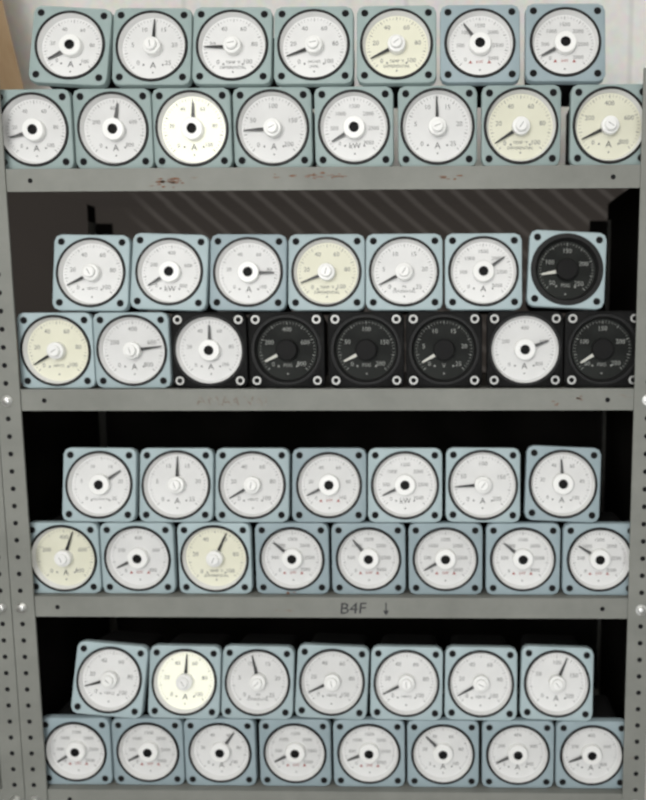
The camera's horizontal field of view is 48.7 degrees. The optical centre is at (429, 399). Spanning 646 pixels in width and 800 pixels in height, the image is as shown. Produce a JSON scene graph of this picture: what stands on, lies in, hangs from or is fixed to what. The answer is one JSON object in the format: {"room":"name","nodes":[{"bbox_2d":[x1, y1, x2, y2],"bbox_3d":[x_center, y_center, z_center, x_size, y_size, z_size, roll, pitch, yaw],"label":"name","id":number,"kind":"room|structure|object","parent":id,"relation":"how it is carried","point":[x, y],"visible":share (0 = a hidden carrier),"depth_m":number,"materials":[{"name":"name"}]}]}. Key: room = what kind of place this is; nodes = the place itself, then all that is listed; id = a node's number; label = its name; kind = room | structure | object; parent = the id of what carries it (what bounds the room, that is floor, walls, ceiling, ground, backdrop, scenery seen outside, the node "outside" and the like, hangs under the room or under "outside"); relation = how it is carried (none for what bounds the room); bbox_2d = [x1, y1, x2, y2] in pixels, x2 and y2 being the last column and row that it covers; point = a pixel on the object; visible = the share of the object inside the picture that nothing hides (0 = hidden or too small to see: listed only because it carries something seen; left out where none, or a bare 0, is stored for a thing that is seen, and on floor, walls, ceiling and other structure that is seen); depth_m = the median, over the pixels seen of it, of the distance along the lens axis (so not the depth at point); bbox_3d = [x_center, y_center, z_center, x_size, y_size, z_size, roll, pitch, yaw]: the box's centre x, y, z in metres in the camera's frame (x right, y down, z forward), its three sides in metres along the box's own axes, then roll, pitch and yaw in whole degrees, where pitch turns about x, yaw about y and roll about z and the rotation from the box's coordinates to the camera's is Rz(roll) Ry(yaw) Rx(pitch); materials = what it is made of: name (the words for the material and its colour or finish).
{"room":"parts storage room","nodes":[
{"label":"parts storage room","id":0,"kind":"room"},
{"bbox_2d":[2,0,645,799],"bbox_3d":[-0.138,-0.102,1.379,5.040,2.700,0.120,0,6,1],"label":"wall","id":1,"kind":"structure","parent":0,"point":[625,20],"depth_m":1.25,"materials":[{"name":"white paint"}]},
{"bbox_3d":[-0.162,1.491,-0.193,5.040,0.120,3.595,0,6,1],"label":"floor","id":2,"kind":"structure","parent":0,"visible":0},
{"bbox_2d":[0,448,25,799],"bbox_3d":[-1.060,0.411,1.183,0.918,1.730,0.316,0,6,1],"label":"shelving","id":3,"kind":"object","parent":2,"relation":"on","point":[12,786],"visible":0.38,"depth_m":1.02,"materials":[{"name":"grey metal"}]},
{"bbox_2d":[0,0,23,89],"bbox_3d":[-0.867,-0.645,1.109,0.404,0.626,0.140,0,6,1],"label":"carton","id":4,"kind":"object","parent":3,"relation":"on","point":[10,77],"visible":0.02,"depth_m":1.16,"materials":[{"name":"beige cardboard"}]},
{"bbox_2d":[0,68,645,799],"bbox_3d":[-0.141,0.409,1.168,0.918,1.730,0.316,0,6,1],"label":"shelving","id":5,"kind":"object","parent":2,"relation":"on","point":[38,206],"visible":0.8,"depth_m":1.04,"materials":[{"name":"grey metal"}]},
{"bbox_2d":[0,89,78,168],"bbox_3d":[-0.536,-0.372,0.997,0.106,0.106,0.102,0,6,1],"label":"gauge","id":6,"kind":"object","parent":5,"relation":"attached to","point":[39,127],"visible":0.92,"depth_m":0.95,"materials":[{"name":"grey paint"}]},
{"bbox_2d":[17,312,97,387],"bbox_3d":[-0.523,-0.074,1.027,0.106,0.106,0.108,0,6,1],"label":"gauge","id":7,"kind":"object","parent":5,"relation":"attached to","point":[57,350],"visible":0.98,"depth_m":0.98,"materials":[{"name":"blue paint"}]},
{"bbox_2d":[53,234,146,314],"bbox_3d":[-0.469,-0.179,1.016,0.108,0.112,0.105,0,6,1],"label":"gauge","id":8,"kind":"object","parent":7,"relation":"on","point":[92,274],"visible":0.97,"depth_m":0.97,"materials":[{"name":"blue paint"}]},
{"bbox_2d":[30,514,104,592],"bbox_3d":[-0.530,0.224,1.060,0.106,0.106,0.108,0,6,1],"label":"gauge","id":9,"kind":"object","parent":5,"relation":"in","point":[66,555],"visible":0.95,"depth_m":1.02,"materials":[{"name":"blue paint"}]},
{"bbox_2d":[62,447,141,521],"bbox_3d":[-0.474,0.120,1.050,0.107,0.111,0.105,0,6,1],"label":"gauge","id":10,"kind":"object","parent":9,"relation":"on","point":[101,484],"visible":0.98,"depth_m":1.01,"materials":[{"name":"blue paint"}]},
{"bbox_2d":[43,698,114,783],"bbox_3d":[-0.529,0.521,1.096,0.106,0.106,0.102,0,6,1],"label":"gauge","id":11,"kind":"object","parent":5,"relation":"attached to","point":[78,747],"visible":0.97,"depth_m":1.05,"materials":[{"name":"grey paint"}]},
{"bbox_2d":[73,88,157,167],"bbox_3d":[-0.427,-0.372,0.995,0.106,0.106,0.102,0,6,1],"label":"gauge","id":12,"kind":"object","parent":5,"relation":"attached to","point":[114,128],"visible":0.94,"depth_m":0.95,"materials":[{"name":"grey paint"}]},
{"bbox_2d":[29,6,125,94],"bbox_3d":[-0.481,-0.478,0.983,0.111,0.116,0.105,0,6,1],"label":"gauge","id":13,"kind":"object","parent":12,"relation":"on","point":[72,47],"visible":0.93,"depth_m":0.94,"materials":[{"name":"grey paint"}]},
{"bbox_2d":[112,8,200,93],"bbox_3d":[-0.371,-0.475,0.982,0.107,0.112,0.105,0,6,2],"label":"gauge","id":14,"kind":"object","parent":12,"relation":"on","point":[153,47],"visible":0.9,"depth_m":0.94,"materials":[{"name":"grey paint"}]},
{"bbox_2d":[93,312,172,387],"bbox_3d":[-0.415,-0.074,1.025,0.106,0.106,0.108,0,6,1],"label":"gauge","id":15,"kind":"object","parent":5,"relation":"attached to","point":[133,349],"visible":0.97,"depth_m":0.98,"materials":[{"name":"blue paint"}]},
{"bbox_2d":[100,512,181,592],"bbox_3d":[-0.421,0.224,1.061,0.106,0.106,0.102,0,6,1],"label":"gauge","id":16,"kind":"object","parent":5,"relation":"in","point":[139,556],"visible":0.94,"depth_m":1.02,"materials":[{"name":"blue paint"}]},
{"bbox_2d":[140,448,217,521],"bbox_3d":[-0.362,0.120,1.048,0.106,0.110,0.105,0,6,1],"label":"gauge","id":17,"kind":"object","parent":16,"relation":"on","point":[177,484],"visible":0.94,"depth_m":1.01,"materials":[{"name":"blue paint"}]},
{"bbox_2d":[112,698,186,784],"bbox_3d":[-0.419,0.521,1.094,0.106,0.106,0.102,0,6,1],"label":"gauge","id":18,"kind":"object","parent":5,"relation":"attached to","point":[147,749],"visible":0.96,"depth_m":1.05,"materials":[{"name":"grey paint"}]},
{"bbox_2d":[71,630,163,717],"bbox_3d":[-0.474,0.414,1.082,0.113,0.118,0.105,0,6,1],"label":"gauge","id":19,"kind":"object","parent":18,"relation":"on","point":[111,676],"visible":0.99,"depth_m":1.04,"materials":[{"name":"blue paint"}]},
{"bbox_2d":[152,88,236,167],"bbox_3d":[-0.320,-0.372,0.994,0.106,0.106,0.102,0,6,1],"label":"gauge","id":20,"kind":"object","parent":5,"relation":"attached to","point":[193,127],"visible":0.95,"depth_m":0.95,"materials":[{"name":"grey paint"}]},
{"bbox_2d":[192,7,279,104],"bbox_3d":[-0.263,-0.475,0.980,0.107,0.112,0.105,0,6,2],"label":"gauge","id":21,"kind":"object","parent":20,"relation":"on","point":[233,47],"visible":0.96,"depth_m":0.94,"materials":[{"name":"grey paint"}]},
{"bbox_2d":[170,312,249,387],"bbox_3d":[-0.307,-0.075,1.026,0.106,0.106,0.102,0,6,1],"label":"gauge","id":22,"kind":"object","parent":5,"relation":"attached to","point":[210,349],"visible":0.98,"depth_m":0.98,"materials":[{"name":"black"}]},
{"bbox_2d":[130,233,217,313],"bbox_3d":[-0.360,-0.180,1.015,0.109,0.113,0.105,0,6,1],"label":"gauge","id":23,"kind":"object","parent":22,"relation":"on","point":[171,272],"visible":0.98,"depth_m":0.97,"materials":[{"name":"blue paint"}]},
{"bbox_2d":[210,234,291,314],"bbox_3d":[-0.250,-0.179,1.013,0.107,0.111,0.105,0,6,1],"label":"gauge","id":24,"kind":"object","parent":22,"relation":"on","point":[249,272],"visible":0.97,"depth_m":0.97,"materials":[{"name":"grey paint"}]},
{"bbox_2d":[177,516,258,593],"bbox_3d":[-0.309,0.224,1.056,0.106,0.106,0.108,0,6,1],"label":"gauge","id":25,"kind":"object","parent":5,"relation":"in","point":[215,556],"visible":0.98,"depth_m":1.01,"materials":[{"name":"blue paint"}]},
{"bbox_2d":[215,448,292,521],"bbox_3d":[-0.253,0.120,1.046,0.106,0.110,0.105,0,6,1],"label":"gauge","id":26,"kind":"object","parent":25,"relation":"on","point":[253,484],"visible":1,"depth_m":1.00,"materials":[{"name":"blue paint"}]},
{"bbox_2d":[184,700,260,785],"bbox_3d":[-0.311,0.520,1.092,0.106,0.106,0.102,0,6,1],"label":"gauge","id":27,"kind":"object","parent":5,"relation":"attached to","point":[220,750],"visible":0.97,"depth_m":1.05,"materials":[{"name":"grey paint"}]},
{"bbox_2d":[148,633,231,718],"bbox_3d":[-0.362,0.416,1.080,0.108,0.113,0.105,0,6,2],"label":"gauge","id":28,"kind":"object","parent":27,"relation":"on","point":[185,674],"visible":0.98,"depth_m":1.04,"materials":[{"name":"blue paint"}]},
{"bbox_2d":[233,87,316,166],"bbox_3d":[-0.211,-0.372,0.989,0.106,0.106,0.108,0,6,1],"label":"gauge","id":29,"kind":"object","parent":5,"relation":"attached to","point":[274,126],"visible":0.98,"depth_m":0.95,"materials":[{"name":"grey paint"}]},
{"bbox_2d":[274,6,354,108],"bbox_3d":[-0.154,-0.475,0.978,0.106,0.112,0.105,0,6,2],"label":"gauge","id":30,"kind":"object","parent":29,"relation":"on","point":[314,46],"visible":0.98,"depth_m":0.94,"materials":[{"name":"grey paint"}]},
{"bbox_2d":[248,312,327,387],"bbox_3d":[-0.198,-0.075,1.024,0.106,0.106,0.102,0,6,1],"label":"gauge","id":31,"kind":"object","parent":5,"relation":"attached to","point":[287,349],"visible":1,"depth_m":0.98,"materials":[{"name":"black"}]},
{"bbox_2d":[288,234,365,314],"bbox_3d":[-0.141,-0.179,1.011,0.106,0.110,0.105,0,6,1],"label":"gauge","id":32,"kind":"object","parent":31,"relation":"on","point":[327,272],"visible":1,"depth_m":0.97,"materials":[{"name":"blue paint"}]},
{"bbox_2d":[255,511,331,593],"bbox_3d":[-0.197,0.224,1.057,0.106,0.106,0.102,0,6,1],"label":"gauge","id":33,"kind":"object","parent":5,"relation":"in","point":[292,555],"visible":0.98,"depth_m":1.01,"materials":[{"name":"grey paint"}]},
{"bbox_2d":[292,448,366,521],"bbox_3d":[-0.142,0.120,1.044,0.106,0.110,0.105,0,6,1],"label":"gauge","id":34,"kind":"object","parent":33,"relation":"on","point":[329,484],"visible":1,"depth_m":1.00,"materials":[{"name":"grey paint"}]},
{"bbox_2d":[259,693,332,785],"bbox_3d":[-0.199,0.520,1.090,0.106,0.106,0.102,0,6,1],"label":"gauge","id":35,"kind":"object","parent":5,"relation":"attached to","point":[296,750],"visible":0.92,"depth_m":1.04,"materials":[{"name":"grey paint"}]},
{"bbox_2d":[221,633,298,718],"bbox_3d":[-0.253,0.416,1.078,0.108,0.113,0.105,0,6,2],"label":"gauge","id":36,"kind":"object","parent":35,"relation":"on","point":[259,673],"visible":0.99,"depth_m":1.04,"materials":[{"name":"blue paint"}]},
{"bbox_2d":[314,86,393,166],"bbox_3d":[-0.101,-0.372,0.990,0.106,0.106,0.102,0,6,1],"label":"gauge","id":37,"kind":"object","parent":5,"relation":"attached to","point":[354,126],"visible":0.96,"depth_m":0.94,"materials":[{"name":"grey paint"}]},
{"bbox_2d":[357,6,435,107],"bbox_3d":[-0.043,-0.475,0.976,0.106,0.112,0.105,0,6,2],"label":"gauge","id":38,"kind":"object","parent":37,"relation":"on","point":[396,45],"visible":0.97,"depth_m":0.94,"materials":[{"name":"grey paint"}]},
{"bbox_2d":[328,311,404,387],"bbox_3d":[-0.087,-0.075,1.022,0.106,0.106,0.102,0,6,1],"label":"gauge","id":39,"kind":"object","parent":5,"relation":"attached to","point":[366,349],"visible":1,"depth_m":0.98,"materials":[{"name":"black"}]},
{"bbox_2d":[366,234,442,314],"bbox_3d":[-0.034,-0.179,1.009,0.106,0.110,0.105,0,6,1],"label":"gauge","id":40,"kind":"object","parent":39,"relation":"on","point":[404,272],"visible":0.99,"depth_m":0.97,"materials":[{"name":"blue paint"}]},
{"bbox_2d":[331,511,405,593],"bbox_3d":[-0.087,0.224,1.056,0.106,0.106,0.102,0,6,1],"label":"gauge","id":41,"kind":"object","parent":5,"relation":"in","point":[369,557],"visible":0.99,"depth_m":1.01,"materials":[{"name":"grey paint"}]},
{"bbox_2d":[368,448,441,521],"bbox_3d":[-0.034,0.119,1.042,0.106,0.110,0.105,0,6,1],"label":"gauge","id":42,"kind":"object","parent":41,"relation":"on","point":[405,484],"visible":1,"depth_m":1.00,"materials":[{"name":"blue paint"}]},
{"bbox_2d":[333,693,404,786],"bbox_3d":[-0.089,0.520,1.089,0.106,0.106,0.102,0,6,1],"label":"gauge","id":43,"kind":"object","parent":5,"relation":"attached to","point":[368,751],"visible":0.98,"depth_m":1.04,"materials":[{"name":"grey paint"}]},
{"bbox_2d":[295,632,369,719],"bbox_3d":[-0.143,0.415,1.076,0.110,0.115,0.105,0,6,1],"label":"gauge","id":44,"kind":"object","parent":43,"relation":"on","point":[332,680],"visible":1,"depth_m":1.04,"materials":[{"name":"blue paint"}]},
{"bbox_2d":[398,86,476,165],"bbox_3d":[0.012,-0.372,0.985,0.106,0.106,0.108,0,6,1],"label":"gauge","id":45,"kind":"object","parent":5,"relation":"attached to","point":[437,125],"visible":0.99,"depth_m":0.94,"materials":[{"name":"grey paint"}]},
{"bbox_2d":[440,5,519,107],"bbox_3d":[0.068,-0.476,0.975,0.106,0.112,0.105,0,6,2],"label":"gauge","id":46,"kind":"object","parent":45,"relation":"on","point":[480,44],"visible":0.92,"depth_m":0.93,"materials":[{"name":"grey paint"}]},
{"bbox_2d":[407,694,478,786],"bbox_3d":[0.021,0.520,1.087,0.106,0.106,0.102,0,6,1],"label":"gauge","id":47,"kind":"object","parent":5,"relation":"attached to","point":[444,751],"visible":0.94,"depth_m":1.04,"materials":[{"name":"grey paint"}]},
{"bbox_2d":[370,634,442,719],"bbox_3d":[-0.033,0.416,1.075,0.108,0.113,0.105,0,6,2],"label":"gauge","id":48,"kind":"object","parent":47,"relation":"on","point":[407,669],"visible":1,"depth_m":1.03,"materials":[{"name":"blue paint"}]},
{"bbox_2d":[444,634,516,720],"bbox_3d":[0.077,0.416,1.073,0.108,0.113,0.105,0,6,2],"label":"gauge","id":49,"kind":"object","parent":47,"relation":"on","point":[480,670],"visible":1,"depth_m":1.03,"materials":[{"name":"blue paint"}]},
{"bbox_2d":[406,311,481,387],"bbox_3d":[0.021,-0.075,1.020,0.106,0.106,0.102,0,6,1],"label":"gauge","id":50,"kind":"object","parent":5,"relation":"attached to","point":[444,348],"visible":1,"depth_m":0.98,"materials":[{"name":"black"}]},
{"bbox_2d":[445,233,521,313],"bbox_3d":[0.075,-0.179,1.008,0.106,0.110,0.105,0,6,1],"label":"gauge","id":51,"kind":"object","parent":50,"relation":"on","point":[483,271],"visible":1,"depth_m":0.96,"materials":[{"name":"blue paint"}]},
{"bbox_2d":[408,511,482,593],"bbox_3d":[0.024,0.223,1.054,0.106,0.106,0.102,0,6,1],"label":"gauge","id":52,"kind":"object","parent":5,"relation":"in","point":[445,556],"visible":0.98,"depth_m":1.01,"materials":[{"name":"grey paint"}]},
{"bbox_2d":[445,447,519,522],"bbox_3d":[0.077,0.119,1.040,0.107,0.111,0.105,0,6,1],"label":"gauge","id":53,"kind":"object","parent":52,"relation":"on","point":[483,483],"visible":1,"depth_m":1.00,"materials":[{"name":"blue paint"}]},
{"bbox_2d":[482,694,553,787],"bbox_3d":[0.132,0.520,1.085,0.106,0.106,0.102,0,6,1],"label":"gauge","id":54,"kind":"object","parent":5,"relation":"attached to","point":[518,752],"visible":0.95,"depth_m":1.04,"materials":[{"name":"grey paint"}]},
{"bbox_2d":[481,85,560,165],"bbox_3d":[0.123,-0.372,0.983,0.106,0.106,0.108,0,6,1],"label":"gauge","id":55,"kind":"object","parent":5,"relation":"attached to","point":[521,124],"visible":0.98,"depth_m":0.94,"materials":[{"name":"grey paint"}]},
{"bbox_2d":[524,4,604,106],"bbox_3d":[0.182,-0.476,0.973,0.107,0.112,0.105,0,6,2],"label":"gauge","id":56,"kind":"object","parent":55,"relation":"on","point":[564,44],"visible":0.97,"depth_m":0.93,"materials":[{"name":"grey paint"}]},
{"bbox_2d":[485,512,559,594],"bbox_3d":[0.135,0.223,1.052,0.106,0.106,0.102,0,6,1],"label":"gauge","id":57,"kind":"object","parent":5,"relation":"in","point":[522,557],"visible":0.97,"depth_m":1.01,"materials":[{"name":"grey paint"}]},
{"bbox_2d":[486,311,563,387],"bbox_3d":[0.133,-0.075,1.019,0.106,0.106,0.102,0,6,1],"label":"gauge","id":58,"kind":"object","parent":5,"relation":"attached to","point":[524,349],"visible":1,"depth_m":0.97,"materials":[{"name":"black"}]},
{"bbox_2d":[553,695,623,787],"bbox_3d":[0.241,0.520,1.083,0.106,0.106,0.102,0,6,1],"label":"gauge","id":59,"kind":"object","parent":5,"relation":"attached to","point":[589,753],"visible":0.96,"depth_m":1.04,"materials":[{"name":"grey paint"}]},
{"bbox_2d":[519,634,593,720],"bbox_3d":[0.188,0.415,1.071,0.109,0.114,0.105,0,6,2],"label":"gauge","id":60,"kind":"object","parent":59,"relation":"on","point":[556,672],"visible":1,"depth_m":1.03,"materials":[{"name":"blue paint"}]},
{"bbox_2d":[559,512,629,594],"bbox_3d":[0.245,0.223,1.050,0.106,0.106,0.102,0,6,1],"label":"gauge","id":61,"kind":"object","parent":5,"relation":"in","point":[594,557],"visible":0.97,"depth_m":1.00,"materials":[{"name":"grey paint"}]},
{"bbox_2d":[524,445,600,522],"bbox_3d":[0.191,0.117,1.039,0.110,0.114,0.105,0,6,1],"label":"gauge","id":62,"kind":"object","parent":61,"relation":"on","point":[562,483],"visible":1,"depth_m":1.00,"materials":[{"name":"grey paint"}]},
{"bbox_2d":[563,311,635,386],"bbox_3d":[0.241,-0.075,1.017,0.106,0.106,0.102,0,6,1],"label":"gauge","id":63,"kind":"object","parent":5,"relation":"attached to","point":[599,346],"visible":0.97,"depth_m":0.97,"materials":[{"name":"black"}]},
{"bbox_2d":[526,230,606,312],"bbox_3d":[0.190,-0.182,1.006,0.111,0.114,0.105,0,6,2],"label":"gauge","id":64,"kind":"object","parent":63,"relation":"on","point":[566,269],"visible":0.99,"depth_m":0.96,"materials":[{"name":"blue paint"}]},
{"bbox_2d":[565,84,642,164],"bbox_3d":[0.242,-0.372,0.981,0.106,0.106,0.108,0,6,1],"label":"gauge","id":65,"kind":"object","parent":5,"relation":"attached to","point":[604,121],"visible":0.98,"depth_m":0.94,"materials":[{"name":"grey paint"}]}
]}

